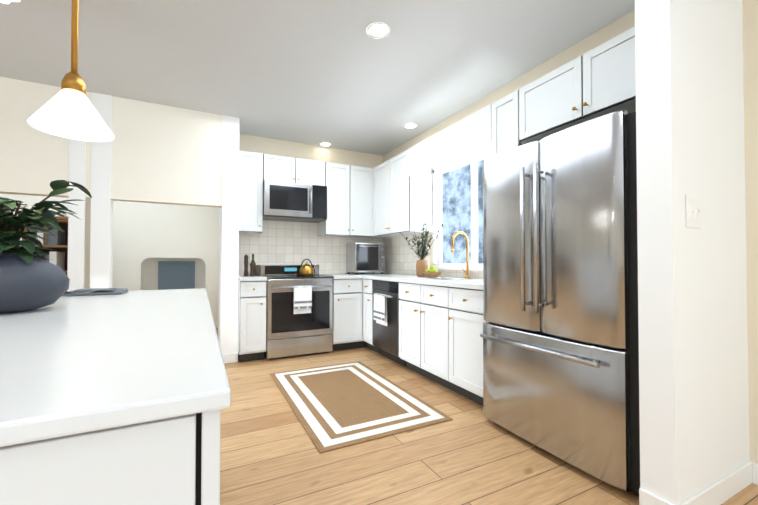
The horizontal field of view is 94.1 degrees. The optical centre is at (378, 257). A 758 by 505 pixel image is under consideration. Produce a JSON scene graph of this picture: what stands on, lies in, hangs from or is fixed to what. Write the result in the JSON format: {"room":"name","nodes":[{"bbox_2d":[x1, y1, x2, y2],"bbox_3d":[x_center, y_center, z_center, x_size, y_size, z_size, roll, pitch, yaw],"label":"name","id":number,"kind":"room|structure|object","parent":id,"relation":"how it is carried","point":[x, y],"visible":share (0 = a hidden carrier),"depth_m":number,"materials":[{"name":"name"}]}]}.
{"room":"kitchen","nodes":[
{"label":"kitchen","id":0,"kind":"room"},
{"bbox_2d":[0,193,218,327],"bbox_3d":[-4.508,-0.174,5.239,5.100,2.660,0.600,0,-1,-27],"label":"wall","id":1,"kind":"structure","parent":0,"point":[162,246],"depth_m":5.57,"materials":[{"name":"beige paint"}]},
{"bbox_2d":[0,77,221,290],"bbox_3d":[-3.669,-0.211,2.822,4.400,2.660,0.130,0,-1,-27],"label":"wall","id":2,"kind":"structure","parent":0,"point":[156,153],"depth_m":3.31,"materials":[{"name":"beige paint"}]},
{"bbox_2d":[218,115,239,353],"bbox_3d":[-1.744,-0.192,4.077,0.170,2.660,0.620,0,-1,-27],"label":"wall","id":3,"kind":"structure","parent":0,"point":[228,275],"depth_m":3.80,"materials":[{"name":"white paint"}]},
{"bbox_2d":[239,133,382,273],"bbox_3d":[-0.819,-0.180,4.829,2.160,2.660,0.120,0,-1,-27],"label":"wall","id":4,"kind":"structure","parent":0,"point":[256,144],"depth_m":4.71,"materials":[{"name":"beige paint"}]},
{"bbox_2d":[239,150,262,233],"bbox_3d":[-1.553,-0.755,4.210,0.277,0.930,0.327,0,-1,-27],"label":"upper cabinet","id":5,"kind":"object","parent":4,"relation":"attached to","point":[250,163],"depth_m":4.07,"materials":[{"name":"white wood"}]},
{"bbox_2d":[263,153,302,183],"bbox_3d":[-1.238,-1.058,4.375,0.430,0.320,0.327,0,-1,-27],"label":"upper cabinet","id":6,"kind":"object","parent":4,"relation":"attached to","point":[275,167],"depth_m":4.24,"materials":[{"name":"white wood"}]},
{"bbox_2d":[263,180,326,222],"bbox_3d":[-1.065,-0.680,4.394,0.756,0.425,0.441,0,-1,-27],"label":"microwave","id":7,"kind":"object","parent":6,"relation":"attached to","point":[291,202],"visible":1,"depth_m":4.23,"materials":[{"name":"silver metal"}]},
{"bbox_2d":[239,220,382,274],"bbox_3d":[-0.855,-0.118,4.738,2.010,0.688,0.008,0,-1,-27],"label":"tile backsplash","id":8,"kind":"structure","parent":4,"relation":"attached to","point":[284,243],"depth_m":4.61,"materials":[{"name":"beige tile"}]},
{"bbox_2d":[303,159,326,185],"bbox_3d":[-0.944,-1.055,4.525,0.430,0.320,0.327,0,-1,-27],"label":"upper cabinet","id":9,"kind":"object","parent":4,"relation":"attached to","point":[314,172],"depth_m":4.42,"materials":[{"name":"white wood"}]},
{"bbox_2d":[318,162,346,236],"bbox_3d":[-0.576,-0.747,4.708,0.395,0.930,0.327,0,-1,-27],"label":"upper cabinet","id":10,"kind":"object","parent":4,"relation":"attached to","point":[335,225],"depth_m":4.55,"materials":[{"name":"white wood"}]},
{"bbox_2d":[347,165,370,237],"bbox_3d":[-0.309,-0.746,4.810,0.415,0.930,0.387,0,-1,-27],"label":"upper cabinet","id":11,"kind":"object","parent":4,"relation":"attached to","point":[358,178],"depth_m":4.69,"materials":[{"name":"white wood"}]},
{"bbox_2d":[0,0,634,155],"bbox_3d":[-1.878,-1.608,1.764,6.850,0.100,10.420,0,-1,-27],"label":"ceiling","id":12,"kind":"structure","parent":0,"point":[317,72],"depth_m":2.67,"materials":[{"name":"paint"}]},
{"bbox_2d":[0,0,19,3],"bbox_3d":[-0.765,-1.045,0.594,0.262,1.058,0.262,0,-1,-27],"label":"pendant light","id":13,"kind":"object","parent":12,"relation":"hanging from","point":[5,1],"visible":1,"depth_m":0.71,"materials":[{"name":"white"}]},
{"bbox_2d":[27,0,114,141],"bbox_3d":[-1.214,-1.033,1.409,0.262,1.058,0.262,0,-1,-27],"label":"pendant light","id":14,"kind":"object","parent":12,"relation":"hanging from","point":[68,110],"visible":1,"depth_m":1.39,"materials":[{"name":"white glass"}]},
{"bbox_2d":[319,142,331,146],"bbox_3d":[-0.715,-1.509,4.712,0.170,0.006,0.170,0,-1,-27],"label":"recessed light","id":15,"kind":"object","parent":12,"relation":"in","point":[326,144],"visible":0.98,"depth_m":4.72,"materials":[{"name":"white plastic"}]},
{"bbox_2d":[366,22,390,38],"bbox_3d":[-0.005,-1.545,2.403,0.170,0.006,0.170,0,-1,-27],"label":"recessed light","id":16,"kind":"object","parent":12,"relation":"in","point":[378,30],"visible":1,"depth_m":2.40,"materials":[{"name":"white plastic"}]},
{"bbox_2d":[403,123,417,128],"bbox_3d":[0.367,-1.519,4.074,0.170,0.006,0.170,0,-1,-27],"label":"recessed light","id":17,"kind":"object","parent":12,"relation":"in","point":[410,125],"visible":1,"depth_m":4.08,"materials":[{"name":"white plastic"}]},
{"bbox_2d":[216,328,757,504],"bbox_3d":[-1.878,1.151,1.721,6.850,0.100,10.420,0,-1,-27],"label":"floor","id":18,"kind":"structure","parent":0,"point":[470,453],"depth_m":1.91,"materials":[{"name":"brown wood"}]},
{"bbox_2d":[22,216,67,291],"bbox_3d":[-3.815,0.335,4.223,0.600,1.610,0.395,0,-1,-27],"label":"bookcase","id":19,"kind":"object","parent":18,"relation":"on","point":[58,245],"visible":0.06,"depth_m":4.13,"materials":[{"name":"brown wood"}]},
{"bbox_2d":[0,412,220,504],"bbox_3d":[-1.033,0.635,0.952,1.013,0.908,1.731,0,-1,-27],"label":"kitchen island","id":20,"kind":"object","parent":18,"relation":"on","point":[178,463],"depth_m":0.38,"materials":[{"name":"white wood"}]},
{"bbox_2d":[0,288,230,451],"bbox_3d":[-1.036,0.170,0.956,1.044,0.022,1.774,0,-1,-27],"label":"island countertop","id":21,"kind":"structure","parent":20,"relation":"on","point":[72,367],"depth_m":0.49,"materials":[{"name":"white stone"}]},
{"bbox_2d":[0,180,91,313],"bbox_3d":[-1.082,-0.044,1.034,0.348,0.407,0.434,0,-1,-27],"label":"potted plant","id":22,"kind":"object","parent":21,"relation":"on","point":[30,280],"visible":1,"depth_m":1.02,"materials":[{"name":"green plant"}]},
{"bbox_2d":[62,288,127,295],"bbox_3d":[-1.302,0.157,1.609,0.240,0.023,0.150,0,-1,-27],"label":"folded cloth","id":23,"kind":"object","parent":21,"relation":"on","point":[97,291],"visible":0.83,"depth_m":1.57,"materials":[{"name":"grey fabric"}]},
{"bbox_2d":[238,279,266,361],"bbox_3d":[-1.488,0.698,4.058,0.274,0.880,0.617,0,-1,-27],"label":"base cabinet","id":24,"kind":"object","parent":18,"relation":"on","point":[251,296],"depth_m":3.79,"materials":[{"name":"white wood"}]},
{"bbox_2d":[238,275,265,282],"bbox_3d":[-1.483,0.238,4.054,0.274,0.040,0.643,0,-1,-27],"label":"countertop","id":25,"kind":"structure","parent":24,"relation":"on","point":[242,279],"depth_m":3.78,"materials":[{"name":"white stone"}]},
{"bbox_2d":[244,254,247,275],"bbox_3d":[-1.529,0.092,4.059,0.055,0.250,0.055,1,-1,-39],"label":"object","id":26,"kind":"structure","parent":25,"relation":"on","point":[246,256],"depth_m":4.04,"materials":[{"name":"brown wood"}]},
{"bbox_2d":[246,261,260,275],"bbox_3d":[-1.424,0.134,4.043,0.071,0.165,0.150,-1,-1,30],"label":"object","id":27,"kind":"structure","parent":25,"relation":"on","point":[255,269],"depth_m":4.04,"materials":[{"name":"brown wood"}]},
{"bbox_2d":[260,264,332,359],"bbox_3d":[-1.005,0.616,4.255,0.756,1.050,0.692,0,-1,-27],"label":"range","id":28,"kind":"object","parent":18,"relation":"on","point":[299,315],"visible":0.92,"depth_m":3.99,"materials":[{"name":"silver metal"}]},
{"bbox_2d":[299,259,316,275],"bbox_3d":[-0.907,0.127,4.510,0.223,0.217,0.184,0,-1,-27],"label":"kettle","id":29,"kind":"object","parent":28,"relation":"on","point":[306,269],"visible":1,"depth_m":4.44,"materials":[{"name":"gold metal"}]},
{"bbox_2d":[322,275,357,350],"bbox_3d":[-0.489,0.705,4.533,0.407,0.880,0.678,0,-1,-27],"label":"base cabinet","id":30,"kind":"object","parent":18,"relation":"on","point":[345,291],"depth_m":4.28,"materials":[{"name":"white wood"}]},
{"bbox_2d":[326,275,361,278],"bbox_3d":[-0.514,0.246,4.547,0.367,0.040,0.643,0,-1,-27],"label":"countertop","id":31,"kind":"structure","parent":30,"relation":"on","point":[334,276],"depth_m":4.26,"materials":[{"name":"white stone"}]},
{"bbox_2d":[270,361,452,452],"bbox_3d":[-0.273,1.114,2.899,0.940,0.010,1.580,0,-1,-27],"label":"rug","id":32,"kind":"object","parent":18,"relation":"on","point":[335,406],"visible":0.98,"depth_m":2.63,"materials":[{"name":"fabric"}]},
{"bbox_2d":[358,279,385,352],"bbox_3d":[0.099,0.703,4.380,0.672,0.880,0.288,0,-1,-27],"label":"base cabinet","id":33,"kind":"object","parent":18,"relation":"on","point":[365,299],"depth_m":4.32,"materials":[{"name":"white wood"}]},
{"bbox_2d":[370,280,405,366],"bbox_3d":[0.291,0.698,3.978,0.662,0.878,0.596,0,-1,-27],"label":"dishwasher","id":34,"kind":"object","parent":18,"relation":"on","point":[385,321],"visible":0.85,"depth_m":3.77,"materials":[{"name":"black metal"}]},
{"bbox_2d":[399,283,441,384],"bbox_3d":[0.665,0.687,3.343,0.607,0.880,0.869,0,-1,-27],"label":"base cabinet","id":35,"kind":"object","parent":18,"relation":"on","point":[441,321],"depth_m":3.23,"materials":[{"name":"white wood"}]},
{"bbox_2d":[442,287,485,405],"bbox_3d":[0.927,0.679,2.827,0.607,0.880,0.531,0,-1,-27],"label":"base cabinet","id":36,"kind":"object","parent":18,"relation":"on","point":[462,310],"depth_m":2.73,"materials":[{"name":"white wood"}]},
{"bbox_2d":[362,273,482,290],"bbox_3d":[0.408,0.234,3.825,0.632,0.040,2.768,0,-1,-27],"label":"countertop","id":37,"kind":"structure","parent":36,"relation":"on","point":[470,284],"depth_m":3.24,"materials":[{"name":"white stone"}]},
{"bbox_2d":[346,242,384,273],"bbox_3d":[-0.178,0.019,4.846,0.440,0.420,0.377,0,-1,-27],"label":"toaster oven","id":38,"kind":"object","parent":37,"relation":"on","point":[365,257],"visible":1,"depth_m":4.72,"materials":[{"name":"silver metal"}]},
{"bbox_2d":[399,222,442,276],"bbox_3d":[0.442,-0.082,3.829,0.490,0.590,0.466,0,-1,-27],"label":"potted plant","id":39,"kind":"object","parent":37,"relation":"on","point":[421,265],"visible":1,"depth_m":3.82,"materials":[{"name":"green plant"}]},
{"bbox_2d":[423,265,441,277],"bbox_3d":[0.558,0.144,3.685,0.200,0.133,0.200,0,-1,-27],"label":"fruit bowl","id":40,"kind":"object","parent":37,"relation":"on","point":[432,271],"visible":1,"depth_m":3.63,"materials":[{"name":"green food"}]},
{"bbox_2d":[480,110,639,493],"bbox_3d":[1.193,0.217,2.115,0.784,1.780,0.961,0,-1,-27],"label":"fridge","id":41,"kind":"object","parent":18,"relation":"on","point":[559,335],"visible":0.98,"depth_m":1.82,"materials":[{"name":"silver metal"}]},
{"bbox_2d":[383,0,757,463],"bbox_3d":[1.774,-0.225,1.987,0.120,2.660,7.300,0,-1,-27],"label":"wall","id":42,"kind":"structure","parent":0,"point":[627,22],"depth_m":1.75,"materials":[{"name":"beige paint"}]},
{"bbox_2d":[371,159,398,237],"bbox_3d":[0.159,-0.749,4.621,0.367,0.930,0.535,0,-1,-27],"label":"upper cabinet","id":43,"kind":"object","parent":42,"relation":"attached to","point":[381,174],"depth_m":4.59,"materials":[{"name":"white wood"}]},
{"bbox_2d":[391,146,434,235],"bbox_3d":[0.360,-0.754,4.270,0.327,0.930,0.513,0,-1,-27],"label":"upper cabinet","id":44,"kind":"object","parent":42,"relation":"attached to","point":[391,197],"depth_m":4.05,"materials":[{"name":"white wood"}]},
{"bbox_2d":[383,233,482,278],"bbox_3d":[0.687,-0.130,3.974,0.010,0.688,2.770,0,-1,-27],"label":"tile backsplash","id":45,"kind":"structure","parent":42,"relation":"attached to","point":[399,258],"depth_m":4.63,"materials":[{"name":"beige tile"}]},
{"bbox_2d":[432,143,491,270],"bbox_3d":[0.934,-0.475,3.572,0.160,1.210,1.240,0,-1,-27],"label":"window","id":46,"kind":"structure","parent":42,"relation":"in","point":[473,157],"depth_m":3.68,"materials":[{"name":"white wood"}]},
{"bbox_2d":[487,90,526,155],"bbox_3d":[1.112,-0.777,2.795,0.327,0.930,0.275,0,-1,-27],"label":"upper cabinet","id":47,"kind":"object","parent":42,"relation":"attached to","point":[503,114],"depth_m":2.73,"materials":[{"name":"white wood"}]},
{"bbox_2d":[519,61,574,142],"bbox_3d":[1.297,-1.053,2.436,0.327,0.390,0.540,0,-1,-27],"label":"upper cabinet","id":48,"kind":"object","parent":42,"relation":"attached to","point":[545,102],"depth_m":2.41,"materials":[{"name":"white wood"}]},
{"bbox_2d":[571,26,635,124],"bbox_3d":[1.493,-1.059,2.053,0.327,0.390,0.540,0,-1,-27],"label":"upper cabinet","id":49,"kind":"object","parent":42,"relation":"attached to","point":[603,79],"depth_m":2.06,"materials":[{"name":"white wood"}]},
{"bbox_2d":[754,463,757,484],"bbox_3d":[2.596,1.028,0.209,0.012,0.100,3.420,0,-1,-27],"label":"baseboard","id":50,"kind":"structure","parent":42,"relation":"attached to","point":[755,464],"depth_m":1.71,"materials":[{"name":"white wood"}]},
{"bbox_2d":[635,0,749,504],"bbox_3d":[1.479,-0.230,1.651,0.710,2.660,0.130,0,-1,-27],"label":"wall","id":51,"kind":"structure","parent":0,"point":[693,364],"depth_m":1.52,"materials":[{"name":"white paint"}]},
{"bbox_2d":[685,195,700,228],"bbox_3d":[1.343,-0.192,1.499,0.124,0.136,0.015,0,-1,-27],"label":"switch plate","id":52,"kind":"object","parent":51,"relation":"attached to","point":[693,211],"visible":1,"depth_m":1.50,"materials":[{"name":"white plastic"}]},
{"bbox_2d":[662,461,754,504],"bbox_3d":[1.482,1.049,1.568,0.682,0.100,0.045,0,-1,-27],"label":"baseboard","id":53,"kind":"structure","parent":51,"relation":"attached to","point":[726,487],"depth_m":1.59,"materials":[{"name":"white wood"}]},
{"label":"outside","id":54,"kind":"structure","parent":0,"visible":0},
{"bbox_2d":[442,157,487,263],"bbox_3d":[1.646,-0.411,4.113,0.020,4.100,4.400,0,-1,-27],"label":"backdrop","id":55,"kind":"structure","parent":54,"point":[456,200],"depth_m":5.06,"materials":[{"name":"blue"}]}
]}

